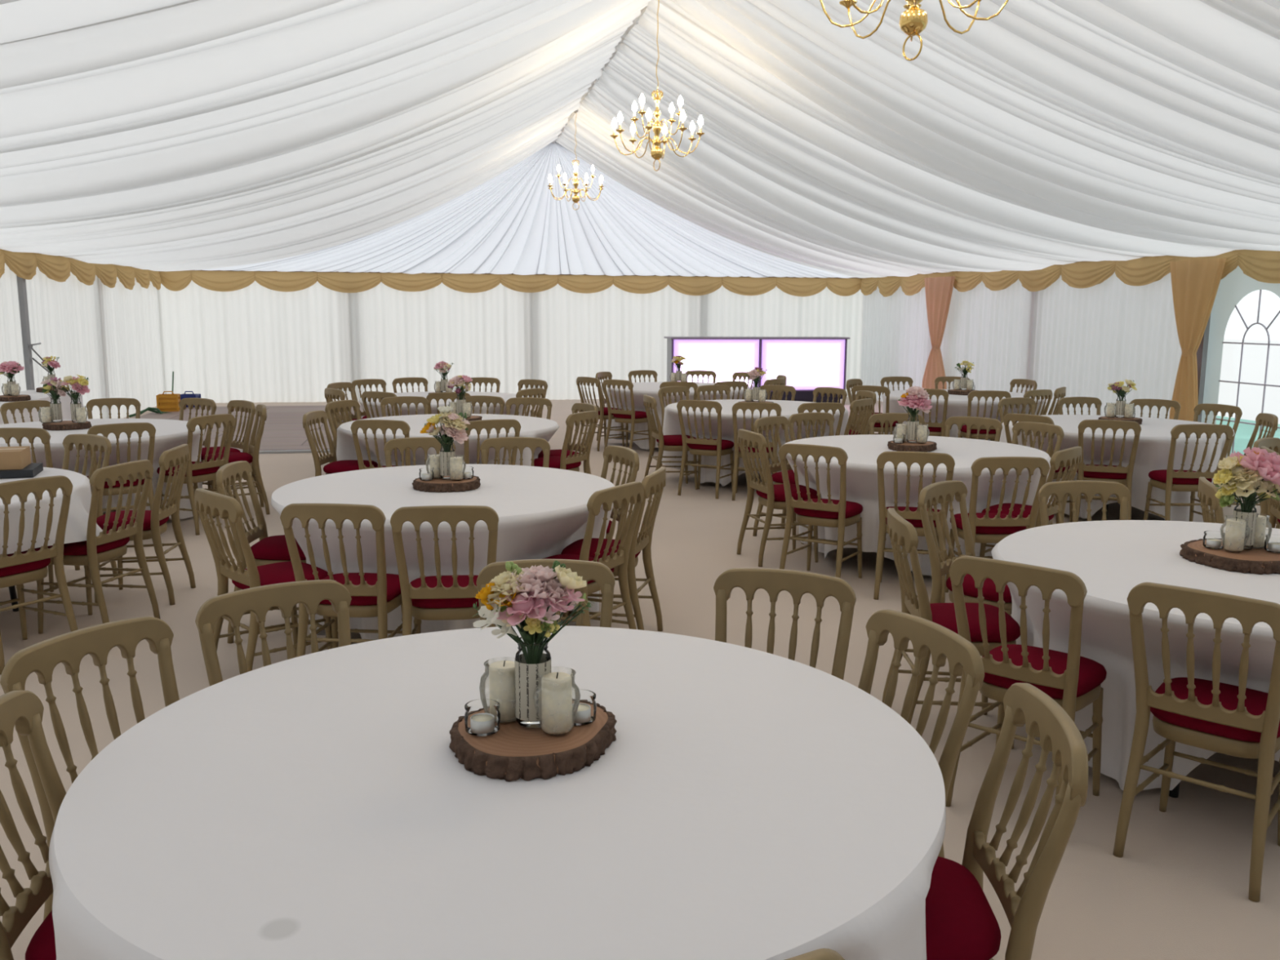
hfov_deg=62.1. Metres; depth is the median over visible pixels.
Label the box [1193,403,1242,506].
banquet chair
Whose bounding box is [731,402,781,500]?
banquet chair
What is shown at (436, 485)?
wood slice
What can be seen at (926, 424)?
candle jar
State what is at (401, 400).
banquet chair
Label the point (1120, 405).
vase
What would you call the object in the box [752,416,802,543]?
banquet chair
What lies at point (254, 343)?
wall
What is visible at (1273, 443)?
banquet chair
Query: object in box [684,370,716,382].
banquet chair
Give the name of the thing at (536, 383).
banquet chair
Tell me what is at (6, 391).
candle
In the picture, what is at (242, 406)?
banquet chair
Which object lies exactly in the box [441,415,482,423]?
wood slice
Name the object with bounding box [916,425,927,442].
candle
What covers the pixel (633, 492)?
banquet chair
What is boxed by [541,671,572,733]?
candle
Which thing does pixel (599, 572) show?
banquet chair
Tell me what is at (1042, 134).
ceiling
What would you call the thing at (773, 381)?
banquet chair
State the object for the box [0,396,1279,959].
floor
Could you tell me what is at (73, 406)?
vase
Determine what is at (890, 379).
banquet chair
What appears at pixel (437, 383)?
candle
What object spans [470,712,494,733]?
tealight
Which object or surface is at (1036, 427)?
banquet chair
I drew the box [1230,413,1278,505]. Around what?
banquet chair
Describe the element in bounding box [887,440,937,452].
wood slice
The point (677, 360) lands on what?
flower bouquet
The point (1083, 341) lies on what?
wall
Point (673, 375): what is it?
candle
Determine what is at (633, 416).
banquet chair
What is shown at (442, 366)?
flower bouquet
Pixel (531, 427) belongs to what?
tablecloth
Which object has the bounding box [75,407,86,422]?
candle
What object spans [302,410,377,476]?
banquet chair
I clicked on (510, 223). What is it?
ceiling
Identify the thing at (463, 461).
candle jar
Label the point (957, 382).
candle
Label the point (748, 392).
candle
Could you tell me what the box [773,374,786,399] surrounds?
banquet chair
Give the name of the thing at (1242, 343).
window
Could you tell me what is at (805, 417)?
banquet chair
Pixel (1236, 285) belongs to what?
wall
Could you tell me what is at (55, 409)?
vase
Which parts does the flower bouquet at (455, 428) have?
flower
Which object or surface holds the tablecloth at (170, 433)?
on the round table
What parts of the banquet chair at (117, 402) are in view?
leg, rail, leg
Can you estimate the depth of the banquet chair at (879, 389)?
11.83 m
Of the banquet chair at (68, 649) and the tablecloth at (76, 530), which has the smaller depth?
the banquet chair at (68, 649)
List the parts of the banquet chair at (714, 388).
leg, rail, leg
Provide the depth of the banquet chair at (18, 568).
5.14 m
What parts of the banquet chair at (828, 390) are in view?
leg, rail, leg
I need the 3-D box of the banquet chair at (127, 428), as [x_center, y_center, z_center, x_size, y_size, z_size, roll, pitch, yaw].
[-3.792,0.017,7.735,0.443,0.905,0.510,-7,11,-37]
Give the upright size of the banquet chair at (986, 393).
0.905 m
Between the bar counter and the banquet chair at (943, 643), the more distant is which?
the bar counter
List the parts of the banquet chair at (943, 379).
leg, rail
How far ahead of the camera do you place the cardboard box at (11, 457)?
5.95 m
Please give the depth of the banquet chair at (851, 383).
12.87 m
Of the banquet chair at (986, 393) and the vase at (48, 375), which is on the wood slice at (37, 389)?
the vase at (48, 375)
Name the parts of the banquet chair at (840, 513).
leg, leg, rail, rail, seat frame, seat, leg, leg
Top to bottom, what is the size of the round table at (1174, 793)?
0.757 m
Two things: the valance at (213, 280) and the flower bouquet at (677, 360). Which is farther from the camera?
the valance at (213, 280)
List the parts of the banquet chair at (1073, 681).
leg, leg, rail, rail, seat frame, seat, leg, leg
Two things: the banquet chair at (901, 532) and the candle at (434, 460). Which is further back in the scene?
the candle at (434, 460)
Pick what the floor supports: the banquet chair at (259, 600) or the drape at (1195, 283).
the banquet chair at (259, 600)
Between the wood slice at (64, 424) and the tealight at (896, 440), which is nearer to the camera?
the tealight at (896, 440)
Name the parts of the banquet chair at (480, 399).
rail, leg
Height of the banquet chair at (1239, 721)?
0.905 m
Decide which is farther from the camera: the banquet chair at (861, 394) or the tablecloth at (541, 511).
the banquet chair at (861, 394)
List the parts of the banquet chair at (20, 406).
leg, rail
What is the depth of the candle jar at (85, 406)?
8.40 m
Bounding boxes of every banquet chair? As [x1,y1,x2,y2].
[0,400,51,423]
[0,427,53,467]
[0,475,77,675]
[0,616,179,920]
[0,689,66,959]
[34,459,159,633]
[48,434,117,591]
[85,397,140,418]
[87,422,155,511]
[94,444,195,604]
[156,413,235,535]
[178,397,216,488]
[194,488,332,671]
[195,579,351,686]
[200,400,257,498]
[203,404,270,518]
[216,461,309,643]
[280,502,402,657]
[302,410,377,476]
[324,387,350,463]
[324,400,360,453]
[326,382,362,422]
[351,378,386,418]
[351,419,410,470]
[361,391,399,418]
[380,395,428,417]
[383,437,455,466]
[390,505,498,635]
[391,377,427,392]
[426,392,470,413]
[462,395,505,414]
[463,418,520,465]
[464,377,500,392]
[475,559,614,627]
[480,436,550,467]
[505,397,552,419]
[514,387,545,417]
[517,379,547,417]
[525,481,644,629]
[533,410,598,474]
[537,403,598,474]
[560,466,666,631]
[576,376,624,451]
[595,371,612,440]
[600,445,639,577]
[602,379,650,450]
[627,369,657,382]
[643,395,697,489]
[657,386,689,475]
[659,381,697,431]
[676,400,733,498]
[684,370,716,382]
[695,384,730,399]
[712,381,747,399]
[713,568,856,679]
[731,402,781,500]
[732,372,759,389]
[736,429,817,567]
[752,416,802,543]
[760,384,795,400]
[763,378,785,399]
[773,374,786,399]
[778,443,862,577]
[784,948,844,959]
[785,402,844,470]
[788,412,834,440]
[813,386,847,404]
[844,398,873,435]
[845,378,880,434]
[848,390,876,435]
[851,385,897,435]
[857,608,984,857]
[868,413,924,435]
[873,451,955,603]
[880,376,913,434]
[881,507,1020,749]
[907,388,948,436]
[918,480,1012,616]
[925,682,1088,959]
[934,376,969,389]
[944,416,1002,441]
[945,456,1049,592]
[945,555,1106,806]
[960,390,1010,440]
[979,446,1081,555]
[993,389,1052,440]
[997,397,1035,423]
[1003,413,1073,522]
[1009,378,1037,393]
[1011,422,1064,524]
[1037,480,1130,525]
[1048,386,1066,414]
[1057,396,1102,415]
[1075,419,1141,521]
[1112,582,1279,902]
[1129,399,1180,419]
[1143,423,1233,523]
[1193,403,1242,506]
[1197,476,1224,523]
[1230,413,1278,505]
[1253,437,1279,528]
[1260,445,1279,528]
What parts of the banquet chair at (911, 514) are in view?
leg, leg, seat frame, seat, rail, rail, leg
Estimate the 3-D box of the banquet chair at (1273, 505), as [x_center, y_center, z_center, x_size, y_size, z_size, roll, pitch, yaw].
[4.011,0.268,6.416,0.510,0.905,0.443,3,9,19]
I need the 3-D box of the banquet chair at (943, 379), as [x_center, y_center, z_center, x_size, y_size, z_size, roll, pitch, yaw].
[3.939,-0.839,13.412,0.443,0.905,0.510,2,9,13]
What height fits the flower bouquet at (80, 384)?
0.326 m
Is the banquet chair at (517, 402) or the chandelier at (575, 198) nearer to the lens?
the banquet chair at (517, 402)
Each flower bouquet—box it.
[0,360,24,381]
[40,377,66,404]
[41,355,61,374]
[58,374,89,404]
[419,405,470,452]
[433,360,454,379]
[446,374,472,399]
[472,560,593,664]
[671,355,685,371]
[746,367,767,387]
[897,386,932,422]
[955,360,974,377]
[1106,379,1137,400]
[1213,447,1279,512]
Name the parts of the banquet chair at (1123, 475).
leg, seat frame, seat, rail, rail, leg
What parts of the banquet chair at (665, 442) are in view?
leg, rail, rail, leg, seat frame, seat, leg, leg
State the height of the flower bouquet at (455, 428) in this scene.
0.339 m
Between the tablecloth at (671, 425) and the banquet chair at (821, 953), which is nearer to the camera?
the banquet chair at (821, 953)
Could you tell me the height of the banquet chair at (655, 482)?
0.905 m
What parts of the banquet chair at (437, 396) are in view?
leg, rail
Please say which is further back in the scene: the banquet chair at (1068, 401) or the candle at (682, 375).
the candle at (682, 375)
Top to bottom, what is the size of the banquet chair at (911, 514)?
0.905 m
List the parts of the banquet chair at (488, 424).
leg, rail, leg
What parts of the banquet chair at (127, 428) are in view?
leg, seat, seat frame, rail, rail, leg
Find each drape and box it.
[921,275,955,389]
[1168,257,1226,421]
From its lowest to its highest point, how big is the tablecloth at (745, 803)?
0.741 m
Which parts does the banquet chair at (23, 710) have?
leg, rail, rail, seat, leg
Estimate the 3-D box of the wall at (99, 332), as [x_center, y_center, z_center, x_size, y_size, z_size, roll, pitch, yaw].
[-6.557,-0.803,8.020,0.098,2.405,23.210,-1,9,-10]
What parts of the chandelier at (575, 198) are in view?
arm, arm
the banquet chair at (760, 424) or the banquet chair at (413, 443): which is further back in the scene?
the banquet chair at (760, 424)
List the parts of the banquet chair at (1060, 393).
leg, rail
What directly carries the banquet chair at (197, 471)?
on the floor
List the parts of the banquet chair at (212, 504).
leg, rail, rail, leg, seat, leg, leg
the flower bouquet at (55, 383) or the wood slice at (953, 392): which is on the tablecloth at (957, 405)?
the wood slice at (953, 392)
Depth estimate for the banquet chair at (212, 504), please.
4.77 m
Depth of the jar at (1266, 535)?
4.07 m
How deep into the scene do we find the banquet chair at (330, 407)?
9.43 m
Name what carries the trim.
attached to the ceiling at (1042, 134)
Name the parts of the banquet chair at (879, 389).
leg, rail, seat, seat frame, leg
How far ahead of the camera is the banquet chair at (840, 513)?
6.60 m
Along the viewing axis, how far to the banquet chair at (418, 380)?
12.79 m
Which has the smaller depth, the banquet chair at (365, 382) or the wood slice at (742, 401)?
the wood slice at (742, 401)
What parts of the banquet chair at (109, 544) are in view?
leg, seat, leg, seat frame, leg, rail, rail, leg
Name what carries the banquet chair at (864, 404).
on the floor
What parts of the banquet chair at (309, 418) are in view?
leg, rail, rail, leg, seat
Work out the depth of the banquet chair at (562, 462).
8.58 m
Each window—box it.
[1215,289,1279,453]
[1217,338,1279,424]
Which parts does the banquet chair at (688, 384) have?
leg, rail, leg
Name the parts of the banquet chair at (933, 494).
leg, rail, rail, leg, seat, seat frame, leg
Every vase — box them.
[7,377,16,395]
[47,370,55,387]
[49,397,62,422]
[70,398,81,422]
[440,375,448,392]
[440,443,454,479]
[456,394,466,414]
[515,636,551,728]
[675,367,682,381]
[751,382,759,401]
[906,414,919,442]
[960,373,967,390]
[1115,395,1125,417]
[1232,500,1257,550]
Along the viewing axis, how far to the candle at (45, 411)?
8.34 m
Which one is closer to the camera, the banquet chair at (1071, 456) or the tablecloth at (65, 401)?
the banquet chair at (1071, 456)
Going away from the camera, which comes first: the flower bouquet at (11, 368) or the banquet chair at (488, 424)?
the banquet chair at (488, 424)
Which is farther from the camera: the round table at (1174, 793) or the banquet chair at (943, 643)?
the round table at (1174, 793)
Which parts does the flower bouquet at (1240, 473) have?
flower, flower, flower, flower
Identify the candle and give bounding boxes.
[3,383,11,395]
[10,384,18,395]
[40,407,51,422]
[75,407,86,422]
[429,454,442,477]
[435,381,440,392]
[445,382,452,392]
[449,401,456,413]
[449,456,462,479]
[462,402,471,417]
[488,660,515,719]
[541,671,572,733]
[671,372,675,381]
[680,372,686,382]
[745,389,752,400]
[758,390,765,401]
[896,422,906,441]
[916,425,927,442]
[954,379,959,389]
[966,379,972,390]
[1106,402,1115,417]
[1124,403,1133,417]
[1223,517,1245,551]
[1247,513,1266,546]
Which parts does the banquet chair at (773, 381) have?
rail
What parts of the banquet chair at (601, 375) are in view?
leg, rail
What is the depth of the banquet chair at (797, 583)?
3.30 m
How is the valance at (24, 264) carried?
attached to the wall at (99, 332)
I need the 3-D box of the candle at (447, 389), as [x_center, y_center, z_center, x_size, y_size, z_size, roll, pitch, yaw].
[-2.088,-1.016,11.600,0.065,0.125,0.065,-1,9,-10]
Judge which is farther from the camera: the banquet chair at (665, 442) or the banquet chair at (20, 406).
the banquet chair at (665, 442)
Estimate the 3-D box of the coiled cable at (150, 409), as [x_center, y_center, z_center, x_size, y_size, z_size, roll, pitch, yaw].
[-7.850,-1.096,17.103,0.687,0.146,0.302,-4,10,-23]
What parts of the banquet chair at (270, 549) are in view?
leg, rail, rail, leg, seat, seat frame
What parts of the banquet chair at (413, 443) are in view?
leg, rail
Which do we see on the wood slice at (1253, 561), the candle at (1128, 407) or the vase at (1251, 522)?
the vase at (1251, 522)
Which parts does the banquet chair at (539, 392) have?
rail, leg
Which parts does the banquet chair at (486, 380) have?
rail, leg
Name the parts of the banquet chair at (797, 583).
leg, rail, leg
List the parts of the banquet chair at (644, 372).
rail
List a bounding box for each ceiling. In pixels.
[0,0,1279,278]
[197,141,854,278]
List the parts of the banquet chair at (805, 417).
leg, rail, leg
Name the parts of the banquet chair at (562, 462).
seat, leg, seat frame, rail, rail, leg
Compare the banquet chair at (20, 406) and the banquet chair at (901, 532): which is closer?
the banquet chair at (901, 532)
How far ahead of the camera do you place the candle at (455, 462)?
5.62 m
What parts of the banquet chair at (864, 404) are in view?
leg, rail, leg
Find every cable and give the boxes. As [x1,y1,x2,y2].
[128,407,171,417]
[171,371,173,393]
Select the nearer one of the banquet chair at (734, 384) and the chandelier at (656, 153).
the chandelier at (656, 153)
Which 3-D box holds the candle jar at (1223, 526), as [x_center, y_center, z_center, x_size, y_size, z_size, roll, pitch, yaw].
[2.263,0.205,4.041,0.102,0.130,0.102,-1,9,-10]
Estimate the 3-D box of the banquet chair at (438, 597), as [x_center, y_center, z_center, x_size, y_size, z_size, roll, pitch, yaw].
[-0.834,0.516,4.680,0.443,0.905,0.510,-1,9,-6]
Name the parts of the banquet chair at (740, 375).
rail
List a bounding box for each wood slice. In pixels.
[0,394,31,401]
[35,386,68,392]
[41,420,92,430]
[411,475,480,492]
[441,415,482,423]
[448,698,617,782]
[738,400,773,402]
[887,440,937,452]
[947,389,978,395]
[1097,416,1142,424]
[1179,537,1279,574]
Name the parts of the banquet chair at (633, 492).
leg, seat, leg, seat frame, rail, rail, leg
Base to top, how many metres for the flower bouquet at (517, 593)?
0.306 m
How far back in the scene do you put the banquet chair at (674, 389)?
11.47 m
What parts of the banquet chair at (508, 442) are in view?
leg, rail, leg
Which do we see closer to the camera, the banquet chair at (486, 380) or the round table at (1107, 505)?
the round table at (1107, 505)
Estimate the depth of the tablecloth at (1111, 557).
3.81 m
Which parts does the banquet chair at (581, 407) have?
seat, leg, rail, rail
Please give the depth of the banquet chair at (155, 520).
6.17 m
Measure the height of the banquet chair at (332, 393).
0.905 m
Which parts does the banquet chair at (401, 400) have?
leg, rail, leg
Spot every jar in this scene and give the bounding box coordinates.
[8,382,20,395]
[38,406,53,422]
[73,405,88,422]
[418,467,433,480]
[426,453,444,478]
[446,454,466,480]
[462,466,473,479]
[464,698,500,736]
[479,659,516,723]
[533,666,580,735]
[572,688,596,725]
[743,388,753,401]
[893,422,906,442]
[893,434,904,443]
[915,423,929,443]
[1104,402,1115,417]
[1202,530,1225,549]
[1220,515,1250,552]
[1244,513,1271,548]
[1264,534,1279,552]
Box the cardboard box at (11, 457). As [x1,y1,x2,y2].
[0,445,31,470]
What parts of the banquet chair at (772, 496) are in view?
leg, rail, rail, leg, seat frame, seat, leg, leg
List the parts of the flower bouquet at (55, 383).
flower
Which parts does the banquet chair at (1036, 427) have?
leg, rail, leg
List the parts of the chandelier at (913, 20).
arm, arm, arm, arm, arm, arm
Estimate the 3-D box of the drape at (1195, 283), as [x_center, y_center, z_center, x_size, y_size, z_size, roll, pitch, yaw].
[6.126,-1.304,11.876,0.205,2.265,0.866,-2,9,-12]
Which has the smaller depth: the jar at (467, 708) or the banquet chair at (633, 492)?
the jar at (467, 708)
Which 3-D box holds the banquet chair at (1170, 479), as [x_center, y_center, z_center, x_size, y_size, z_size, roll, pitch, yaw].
[4.160,-0.001,8.119,0.443,0.905,0.510,1,9,2]
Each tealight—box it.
[421,473,431,479]
[462,471,471,478]
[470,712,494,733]
[572,702,591,723]
[894,438,902,443]
[1205,537,1221,547]
[1267,542,1279,551]
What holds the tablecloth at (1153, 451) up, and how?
on the round table at (1107, 505)
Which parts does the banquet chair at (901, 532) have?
leg, rail, rail, leg, seat, leg, seat frame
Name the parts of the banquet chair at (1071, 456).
leg, seat, leg, rail, rail, leg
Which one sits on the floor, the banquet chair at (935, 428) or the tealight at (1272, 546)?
the banquet chair at (935, 428)
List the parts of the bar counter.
lit panel, lit panel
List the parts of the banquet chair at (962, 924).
seat, leg, rail, leg, rail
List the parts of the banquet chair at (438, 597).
leg, leg, rail, rail, seat, seat frame, leg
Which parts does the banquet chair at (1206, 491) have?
rail, leg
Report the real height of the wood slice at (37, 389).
0.046 m
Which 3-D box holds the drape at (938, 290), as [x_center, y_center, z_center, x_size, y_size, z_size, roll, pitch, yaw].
[4.997,-2.267,17.927,0.204,2.265,1.082,-1,9,-9]
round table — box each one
[8,585,18,611]
[1106,503,1108,519]
[1168,782,1179,798]
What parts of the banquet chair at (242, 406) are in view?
seat, leg, rail, rail, leg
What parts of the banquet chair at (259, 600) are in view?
leg, rail, leg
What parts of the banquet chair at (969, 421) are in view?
leg, rail, leg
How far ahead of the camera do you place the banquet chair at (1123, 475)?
8.18 m
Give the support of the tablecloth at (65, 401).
on the trestle table
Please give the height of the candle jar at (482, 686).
0.125 m
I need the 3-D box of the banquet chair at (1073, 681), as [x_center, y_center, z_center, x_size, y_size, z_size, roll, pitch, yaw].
[1.357,0.686,3.680,0.443,0.905,0.510,8,12,40]
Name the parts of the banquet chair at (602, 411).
leg, rail, leg, leg, seat frame, seat, leg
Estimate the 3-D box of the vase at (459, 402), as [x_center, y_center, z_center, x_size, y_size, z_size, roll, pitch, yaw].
[-1.516,-0.632,9.007,0.079,0.188,0.079,6,10,30]
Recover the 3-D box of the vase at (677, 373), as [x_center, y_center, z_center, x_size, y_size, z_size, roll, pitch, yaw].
[0.500,-1.339,13.547,0.079,0.188,0.079,1,9,6]
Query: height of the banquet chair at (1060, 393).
0.905 m
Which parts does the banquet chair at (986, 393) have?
leg, seat frame, seat, rail, rail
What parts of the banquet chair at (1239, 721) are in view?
leg, leg, rail, rail, seat, seat frame, leg, leg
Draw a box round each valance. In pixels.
[0,248,160,289]
[158,270,861,296]
[860,249,1279,297]
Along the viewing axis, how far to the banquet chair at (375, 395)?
10.55 m
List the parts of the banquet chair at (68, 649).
leg, rail, leg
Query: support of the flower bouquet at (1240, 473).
in the vase at (1251, 522)
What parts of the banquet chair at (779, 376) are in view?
rail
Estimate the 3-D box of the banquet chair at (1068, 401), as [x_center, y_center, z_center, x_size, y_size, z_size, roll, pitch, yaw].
[4.298,-0.325,10.174,0.443,0.905,0.510,-1,9,-8]
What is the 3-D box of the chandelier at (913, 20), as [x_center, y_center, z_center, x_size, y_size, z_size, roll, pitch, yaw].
[1.022,-2.365,3.852,0.728,1.609,0.728,7,11,34]
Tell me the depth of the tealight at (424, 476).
5.63 m
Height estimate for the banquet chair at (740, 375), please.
0.905 m
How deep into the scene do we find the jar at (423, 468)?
5.66 m
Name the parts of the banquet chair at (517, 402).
leg, rail, leg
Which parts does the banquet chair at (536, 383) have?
rail, leg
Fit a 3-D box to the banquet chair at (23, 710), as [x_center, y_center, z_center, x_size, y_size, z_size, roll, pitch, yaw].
[-1.082,0.910,2.181,0.510,0.905,0.443,-1,9,-7]
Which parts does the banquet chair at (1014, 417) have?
leg, rail, leg, seat frame, seat, leg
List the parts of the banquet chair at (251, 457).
leg, leg, seat, rail, leg, rail, leg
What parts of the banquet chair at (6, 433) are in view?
rail, leg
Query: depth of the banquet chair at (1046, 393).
11.32 m
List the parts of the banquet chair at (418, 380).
leg, rail, leg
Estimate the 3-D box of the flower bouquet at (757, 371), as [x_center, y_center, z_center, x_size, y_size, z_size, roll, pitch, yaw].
[1.172,-0.986,10.668,0.190,0.297,0.172,-6,11,-35]
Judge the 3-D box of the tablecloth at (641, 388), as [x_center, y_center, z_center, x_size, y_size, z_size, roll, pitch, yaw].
[0.501,-0.828,13.624,1.818,0.742,1.814,7,11,35]
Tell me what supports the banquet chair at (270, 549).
on the floor
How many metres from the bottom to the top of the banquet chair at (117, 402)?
0.905 m
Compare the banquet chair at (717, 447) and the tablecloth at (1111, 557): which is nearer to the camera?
the tablecloth at (1111, 557)
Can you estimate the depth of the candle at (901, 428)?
7.41 m
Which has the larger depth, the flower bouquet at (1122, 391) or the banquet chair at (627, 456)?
the flower bouquet at (1122, 391)
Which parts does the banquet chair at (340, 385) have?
rail, rail, leg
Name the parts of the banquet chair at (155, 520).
leg, leg, seat, seat frame, leg, rail, rail, leg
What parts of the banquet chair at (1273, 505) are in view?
rail, leg, rail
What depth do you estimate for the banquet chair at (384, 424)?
7.84 m
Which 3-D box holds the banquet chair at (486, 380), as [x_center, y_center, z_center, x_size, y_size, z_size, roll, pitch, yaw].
[-1.943,-0.760,12.715,0.443,0.905,0.510,2,9,9]
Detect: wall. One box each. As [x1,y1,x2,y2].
[0,262,164,418]
[157,280,862,403]
[860,271,1182,418]
[1201,266,1279,424]
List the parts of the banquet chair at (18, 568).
leg, leg, seat frame, seat, rail, rail, leg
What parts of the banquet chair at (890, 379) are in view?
rail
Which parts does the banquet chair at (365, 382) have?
leg, rail, rail, leg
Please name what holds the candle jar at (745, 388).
on the wood slice at (742, 401)
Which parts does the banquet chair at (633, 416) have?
leg, rail, rail, leg, seat, seat frame, leg, leg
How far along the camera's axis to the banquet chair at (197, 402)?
9.63 m
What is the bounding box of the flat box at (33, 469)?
[0,462,43,479]
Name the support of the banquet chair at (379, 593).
on the floor
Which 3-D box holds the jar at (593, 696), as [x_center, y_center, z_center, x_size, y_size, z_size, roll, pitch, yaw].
[-0.134,0.499,2.332,0.077,0.058,0.077,-1,9,-10]
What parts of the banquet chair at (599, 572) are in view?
leg, rail, leg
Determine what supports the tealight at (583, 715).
in the jar at (593, 696)
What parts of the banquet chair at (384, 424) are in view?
leg, rail, rail, leg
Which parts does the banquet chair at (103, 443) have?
leg, leg, rail, leg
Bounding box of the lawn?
[1216,415,1279,454]
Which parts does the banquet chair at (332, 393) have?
leg, rail, leg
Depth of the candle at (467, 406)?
8.95 m
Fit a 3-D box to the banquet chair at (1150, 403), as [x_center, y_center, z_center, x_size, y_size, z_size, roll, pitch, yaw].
[4.770,-0.292,9.983,0.443,0.905,0.510,6,11,33]
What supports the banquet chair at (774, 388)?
on the floor
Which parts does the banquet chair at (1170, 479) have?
leg, leg, seat frame, seat, leg, rail, rail, leg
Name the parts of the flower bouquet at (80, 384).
flower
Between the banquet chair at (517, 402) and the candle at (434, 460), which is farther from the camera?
the banquet chair at (517, 402)
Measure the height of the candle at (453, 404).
0.125 m
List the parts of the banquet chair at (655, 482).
seat, seat frame, leg, rail, leg, rail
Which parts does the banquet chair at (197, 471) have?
leg, seat, seat frame, leg, leg, rail, rail, leg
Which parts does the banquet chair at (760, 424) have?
leg, rail, rail, seat, leg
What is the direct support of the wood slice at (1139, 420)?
on the tablecloth at (1153, 451)
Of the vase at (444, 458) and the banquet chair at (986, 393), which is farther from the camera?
the banquet chair at (986, 393)
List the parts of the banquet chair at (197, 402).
leg, rail, leg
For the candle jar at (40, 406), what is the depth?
8.37 m
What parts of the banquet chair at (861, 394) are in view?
leg, seat, rail, rail, leg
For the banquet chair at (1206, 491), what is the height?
0.905 m
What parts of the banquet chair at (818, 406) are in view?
leg, rail, leg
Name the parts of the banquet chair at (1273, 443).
leg, rail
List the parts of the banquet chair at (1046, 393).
rail, leg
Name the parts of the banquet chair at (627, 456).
leg, seat, rail, rail, leg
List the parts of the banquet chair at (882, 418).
leg, rail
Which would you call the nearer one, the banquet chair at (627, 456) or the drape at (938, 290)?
the banquet chair at (627, 456)
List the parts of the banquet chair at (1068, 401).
leg, rail, leg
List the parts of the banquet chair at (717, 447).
leg, leg, rail, rail, seat frame, seat, leg, leg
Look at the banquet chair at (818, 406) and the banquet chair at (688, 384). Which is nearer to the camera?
the banquet chair at (818, 406)
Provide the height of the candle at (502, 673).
0.125 m
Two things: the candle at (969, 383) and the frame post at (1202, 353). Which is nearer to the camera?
the frame post at (1202, 353)
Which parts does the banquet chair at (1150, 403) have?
rail, leg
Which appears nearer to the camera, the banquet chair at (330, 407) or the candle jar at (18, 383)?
the banquet chair at (330, 407)
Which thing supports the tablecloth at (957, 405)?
on the round table
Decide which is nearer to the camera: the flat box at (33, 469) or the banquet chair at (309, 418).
the flat box at (33, 469)
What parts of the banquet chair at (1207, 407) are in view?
leg, rail, leg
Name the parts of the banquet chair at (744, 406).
leg, leg, seat frame, rail, seat, rail, leg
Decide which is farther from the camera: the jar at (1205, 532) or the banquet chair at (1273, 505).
the banquet chair at (1273, 505)
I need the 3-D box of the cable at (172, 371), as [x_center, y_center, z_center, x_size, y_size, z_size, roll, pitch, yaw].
[-8.090,-1.544,18.330,0.064,0.626,0.634,-1,9,-10]
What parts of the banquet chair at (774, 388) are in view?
rail, leg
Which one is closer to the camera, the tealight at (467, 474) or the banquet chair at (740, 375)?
the tealight at (467, 474)
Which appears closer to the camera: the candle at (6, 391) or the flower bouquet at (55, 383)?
the flower bouquet at (55, 383)
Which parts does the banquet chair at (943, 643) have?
leg, rail, leg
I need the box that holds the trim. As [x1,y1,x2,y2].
[552,6,647,143]
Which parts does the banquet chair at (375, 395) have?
leg, rail, leg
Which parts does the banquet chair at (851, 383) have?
leg, rail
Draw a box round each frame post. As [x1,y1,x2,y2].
[16,275,49,390]
[1196,314,1210,422]
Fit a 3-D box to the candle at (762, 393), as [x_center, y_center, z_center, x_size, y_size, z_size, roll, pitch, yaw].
[1.223,-0.848,10.651,0.065,0.125,0.065,-1,9,-10]
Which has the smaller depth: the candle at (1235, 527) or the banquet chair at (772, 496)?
the candle at (1235, 527)
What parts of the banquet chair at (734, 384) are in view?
rail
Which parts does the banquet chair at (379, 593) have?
leg, rail, leg, rail, seat frame, seat, leg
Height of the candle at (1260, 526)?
0.125 m
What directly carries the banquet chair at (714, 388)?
on the floor
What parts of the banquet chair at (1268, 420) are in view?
leg, rail, leg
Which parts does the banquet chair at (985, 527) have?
leg, leg, seat frame, seat, rail, rail, leg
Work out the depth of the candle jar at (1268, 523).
4.11 m
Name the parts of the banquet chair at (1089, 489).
leg, rail, leg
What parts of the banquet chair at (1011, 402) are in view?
leg, rail, leg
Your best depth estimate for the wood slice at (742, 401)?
10.72 m
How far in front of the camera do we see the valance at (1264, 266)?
13.85 m
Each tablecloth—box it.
[0,389,83,424]
[0,418,204,519]
[0,466,102,554]
[48,625,946,959]
[271,463,614,639]
[336,413,559,466]
[358,391,530,417]
[605,382,751,449]
[661,399,848,486]
[784,434,1051,579]
[882,389,1045,440]
[991,520,1279,790]
[999,414,1235,522]
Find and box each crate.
[155,391,180,411]
[180,391,200,407]
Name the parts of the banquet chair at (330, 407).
leg, rail, leg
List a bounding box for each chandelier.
[547,110,604,209]
[609,0,704,171]
[819,0,1008,61]
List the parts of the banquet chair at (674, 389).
leg, rail, leg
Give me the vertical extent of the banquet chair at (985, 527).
0.905 m
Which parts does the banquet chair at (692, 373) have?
rail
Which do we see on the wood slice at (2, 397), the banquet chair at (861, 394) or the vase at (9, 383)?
the vase at (9, 383)
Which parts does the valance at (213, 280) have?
cord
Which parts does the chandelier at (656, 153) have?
bulb, bulb, bulb, arm, bulb, arm, bulb, arm, arm, arm, bulb, arm, crown, arm, bulb, arm, arm, arm, bulb, arm, bulb, arm, bulb, bulb, bulb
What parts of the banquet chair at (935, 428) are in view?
rail, seat, seat frame, rail, leg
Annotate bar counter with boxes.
[663,336,849,403]

